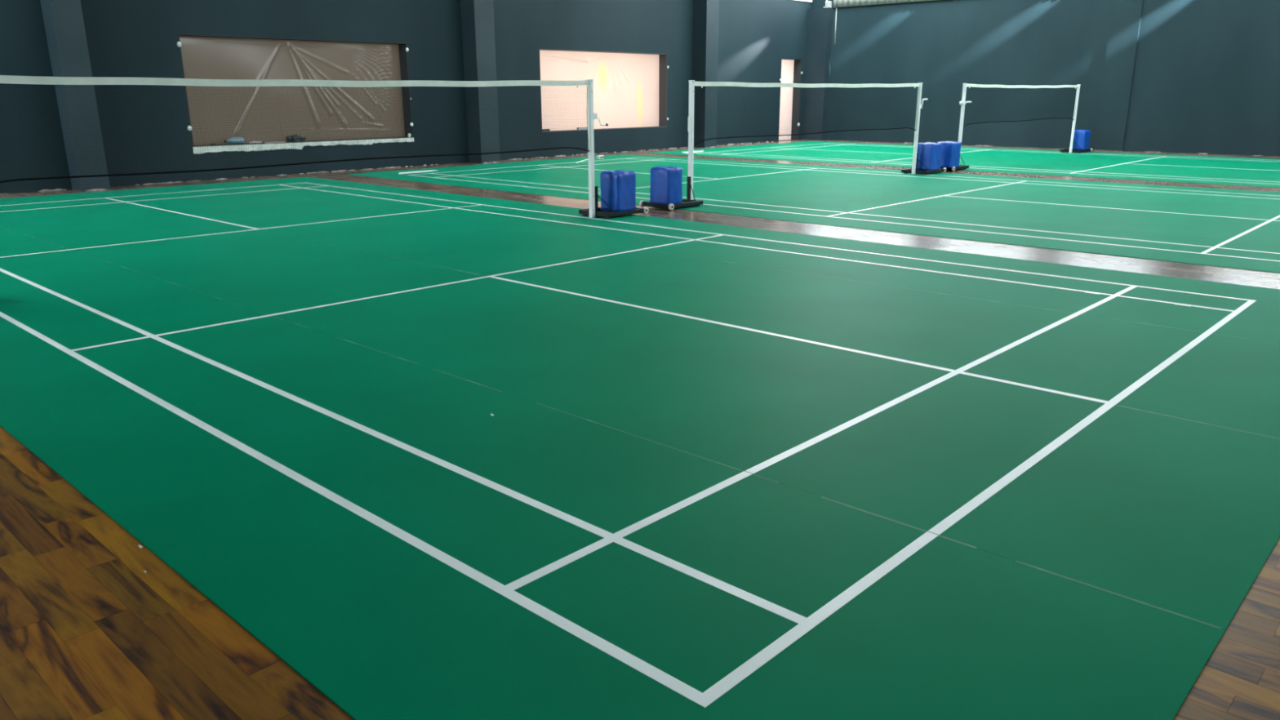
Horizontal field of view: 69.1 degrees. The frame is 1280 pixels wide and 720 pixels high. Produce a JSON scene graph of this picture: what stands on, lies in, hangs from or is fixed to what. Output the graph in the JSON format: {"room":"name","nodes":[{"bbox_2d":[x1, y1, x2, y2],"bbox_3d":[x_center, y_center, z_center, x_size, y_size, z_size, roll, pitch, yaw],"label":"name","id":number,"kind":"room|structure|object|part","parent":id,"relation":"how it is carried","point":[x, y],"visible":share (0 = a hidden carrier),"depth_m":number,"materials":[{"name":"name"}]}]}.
{"room":"sports hall","nodes":[
{"label":"sports hall","id":0,"kind":"room"},
{"bbox_2d":[0,0,833,194],"bbox_3d":[-4.284,-7.296,17.759,1.000,7.350,28.700,14,21,41],"label":"wall","id":1,"kind":"structure","parent":0,"point":[733,41],"depth_m":18.44,"materials":[{"name":"stone"}]},
{"bbox_2d":[176,34,413,154],"bbox_3d":[-6.117,-4.824,16.931,0.324,1.913,4.406,14,21,41],"label":"window","id":2,"kind":"structure","parent":1,"relation":"in","point":[202,56],"depth_m":16.85,"materials":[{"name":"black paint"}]},
{"bbox_2d":[223,137,244,144],"bbox_3d":[-7.053,-3.804,16.149,0.116,0.116,0.325,14,21,41],"label":"plastic bottle","id":3,"kind":"object","parent":2,"relation":"on","point":[233,140],"visible":0.8,"depth_m":16.13,"materials":[{"name":"blue"}]},
{"bbox_2d":[248,141,262,143],"bbox_3d":[-6.792,-3.841,16.419,0.095,0.040,0.236,14,21,41],"label":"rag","id":4,"kind":"object","parent":2,"relation":"on","point":[254,142],"visible":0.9,"depth_m":16.42,"materials":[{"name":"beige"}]},
{"bbox_2d":[285,134,306,142],"bbox_3d":[-6.276,-4.047,16.973,0.125,0.127,0.388,14,21,41],"label":"crumpled bag","id":5,"kind":"object","parent":2,"relation":"on","point":[295,137],"visible":0.84,"depth_m":16.93,"materials":[{"name":"black plastic"}]},
{"bbox_3d":[-6.001,-3.941,17.091,0.015,0.127,4.330,14,21,41],"label":"plaster sill","id":6,"kind":"part","parent":2,"relation":"part of","materials":[{"name":"white paint"}]},
{"bbox_2d":[539,48,668,132],"bbox_3d":[-0.854,-6.467,22.358,0.342,1.790,4.323,14,21,41],"label":"window","id":7,"kind":"structure","parent":1,"relation":"in","point":[630,88],"depth_m":22.55,"materials":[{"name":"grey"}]},
{"bbox_2d":[577,127,586,129],"bbox_3d":[-1.320,-5.477,22.017,0.070,0.055,0.420,14,21,41],"label":"block","id":8,"kind":"object","parent":7,"relation":"on","point":[578,128],"visible":0.51,"depth_m":21.91,"materials":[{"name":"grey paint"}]},
{"bbox_2d":[778,58,802,140],"bbox_3d":[4.375,-7.763,27.800,0.328,2.340,1.165,14,21,41],"label":"door","id":9,"kind":"structure","parent":1,"relation":"in","point":[791,73],"depth_m":28.04,"materials":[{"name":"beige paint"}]},
{"bbox_2d":[794,0,812,2],"bbox_3d":[4.680,-10.504,27.131,0.030,0.065,1.200,14,21,41],"label":"trim","id":10,"kind":"structure","parent":1,"relation":"attached to","point":[807,1],"depth_m":27.32,"materials":[{"name":"white paint"}]},
{"bbox_2d":[0,139,1279,719],"bbox_3d":[3.684,-1.806,11.625,22.750,0.145,28.700,14,21,41],"label":"floor","id":11,"kind":"structure","parent":0,"point":[86,633],"depth_m":2.63,"materials":[{"name":"brown wood"}]},
{"bbox_2d":[0,177,1279,719],"bbox_3d":[-2.747,-1.055,8.810,15.250,0.006,7.250,14,21,41],"label":"mat","id":12,"kind":"object","parent":11,"relation":"on","point":[717,472],"visible":1,"depth_m":3.85,"materials":[{"name":"green plastic"}]},
{"bbox_2d":[578,79,648,218],"bbox_3d":[-0.339,-2.493,10.960,0.532,1.555,0.738,14,21,41],"label":"net post","id":13,"kind":"object","parent":12,"relation":"on","point":[618,188],"visible":1,"depth_m":10.89,"materials":[{"name":"black painted steel"},{"name":"blue plastic"},{"name":"white painted steel"}]},
{"bbox_3d":[-0.338,-1.786,11.161,0.500,0.050,0.623,14,21,41],"label":"frame","id":14,"kind":"part","parent":13,"relation":"part of","materials":[{"name":"black paint"}]},
{"bbox_3d":[-4.972,-1.104,6.184,0.532,1.555,0.728,14,21,41],"label":"net post","id":15,"kind":"object","parent":12,"relation":"on","visible":0},
{"bbox_2d":[0,75,589,184],"bbox_3d":[-2.647,-2.154,8.457,0.024,0.792,6.067,14,21,41],"label":"net","id":16,"kind":"object","parent":15,"relation":"attached to","point":[7,80],"visible":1,"depth_m":7.83,"materials":[{"name":"fabric"}]},
{"bbox_3d":[-2.650,-1.810,8.560,0.015,0.074,6.067,14,21,41],"label":"cord","id":17,"kind":"part","parent":16,"relation":"part of","materials":[{"name":"fabric"}]},
{"bbox_3d":[-0.598,-2.748,10.582,0.006,0.733,0.024,14,21,41],"label":"cord","id":18,"kind":"part","parent":16,"relation":"part of","materials":[{"name":"white fabric"}]},
{"bbox_2d":[346,154,1279,273],"bbox_3d":[2.726,-2.696,14.452,15.250,0.006,7.270,14,21,41],"label":"mat","id":19,"kind":"object","parent":11,"relation":"on","point":[1233,228],"visible":0.92,"depth_m":12.20,"materials":[{"name":"green plastic"}]},
{"bbox_2d":[398,169,435,174],"bbox_3d":[-4.171,-3.486,17.248,0.308,0.006,1.013,12,20,36],"label":"paper sheet","id":20,"kind":"object","parent":19,"relation":"on","point":[418,171],"visible":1,"depth_m":17.29,"materials":[{"name":"white paper"}]},
{"bbox_2d":[595,155,604,159],"bbox_3d":[-0.876,-4.467,20.499,0.108,0.074,0.160,14,21,41],"label":"box","id":21,"kind":"object","parent":19,"relation":"on","point":[599,157],"visible":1,"depth_m":20.46,"materials":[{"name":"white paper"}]},
{"bbox_2d":[639,80,702,209],"bbox_3d":[0.422,-2.721,11.743,0.532,1.555,0.722,14,21,41],"label":"net post","id":22,"kind":"object","parent":19,"relation":"on","point":[666,182],"visible":1,"depth_m":11.65,"materials":[{"name":"black painted steel"},{"name":"blue plastic"},{"name":"white painted steel"}]},
{"bbox_3d":[0.427,-2.015,11.950,0.500,0.050,0.603,14,21,41],"label":"frame","id":23,"kind":"part","parent":22,"relation":"part of","materials":[{"name":"black paint"}]},
{"bbox_2d":[693,81,919,145],"bbox_3d":[2.755,-3.769,14.027,0.024,0.798,6.097,14,21,41],"label":"net","id":24,"kind":"object","parent":22,"relation":"attached to","point":[791,86],"visible":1,"depth_m":13.56,"materials":[{"name":"fabric"}]},
{"bbox_3d":[2.753,-3.425,14.129,0.015,0.082,6.097,14,21,41],"label":"cord","id":25,"kind":"part","parent":24,"relation":"part of","materials":[{"name":"black fabric"}]},
{"bbox_2d":[901,82,946,174],"bbox_3d":[5.094,-4.122,16.559,0.532,1.555,0.798,14,21,41],"label":"net post","id":26,"kind":"object","parent":19,"relation":"on","point":[926,160],"visible":1,"depth_m":16.46,"materials":[{"name":"white paint"}]},
{"bbox_3d":[5.095,-3.415,16.761,0.500,0.050,0.683,14,21,41],"label":"frame","id":27,"kind":"part","parent":26,"relation":"part of","materials":[{"name":"black paint"}]},
{"bbox_2d":[646,141,1279,187],"bbox_3d":[8.214,-4.341,20.107,15.250,0.006,7.270,14,21,41],"label":"mat","id":28,"kind":"object","parent":11,"relation":"on","point":[1210,170],"visible":0.9,"depth_m":19.46,"materials":[{"name":"green plastic"}]},
{"bbox_2d":[681,151,702,153],"bbox_3d":[1.311,-5.095,22.779,0.318,0.006,1.138,11,19,33],"label":"paper sheet","id":29,"kind":"object","parent":28,"relation":"on","point":[694,151],"visible":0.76,"depth_m":22.67,"materials":[{"name":"white paper"}]},
{"bbox_2d":[937,83,971,171],"bbox_3d":[5.846,-4.347,17.333,0.532,1.555,0.994,14,21,41],"label":"net post","id":30,"kind":"object","parent":28,"relation":"on","point":[951,151],"visible":0.86,"depth_m":17.12,"materials":[{"name":"white paint"}]},
{"bbox_3d":[5.816,-3.631,17.504,0.500,0.050,0.633,14,21,41],"label":"frame","id":31,"kind":"part","parent":30,"relation":"part of","materials":[{"name":"black paint"}]},
{"bbox_2d":[963,84,1078,127],"bbox_3d":[8.120,-5.375,19.556,0.024,0.806,5.997,14,21,41],"label":"net","id":32,"kind":"object","parent":30,"relation":"attached to","point":[976,86],"visible":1,"depth_m":19.30,"materials":[{"name":"fabric"}]},
{"bbox_3d":[8.117,-5.031,19.659,0.015,0.089,5.997,14,21,41],"label":"cord","id":33,"kind":"part","parent":32,"relation":"part of","materials":[{"name":"black fabric"}]},
{"bbox_2d":[1059,84,1092,153],"bbox_3d":[10.415,-5.717,22.042,0.532,1.555,0.768,14,21,41],"label":"net post","id":34,"kind":"object","parent":28,"relation":"on","point":[1080,139],"visible":1,"depth_m":21.95,"materials":[{"name":"white paint"}]},
{"bbox_3d":[10.415,-5.010,22.244,0.500,0.050,0.653,14,21,41],"label":"frame","id":35,"kind":"part","parent":34,"relation":"part of","materials":[{"name":"black paint"}]},
{"bbox_2d":[813,0,1279,156],"bbox_3d":[13.266,-8.144,20.515,22.750,7.350,0.555,14,21,41],"label":"wall","id":36,"kind":"structure","parent":0,"point":[1202,77],"depth_m":23.21,"materials":[{"name":"teal stone"}]}
]}

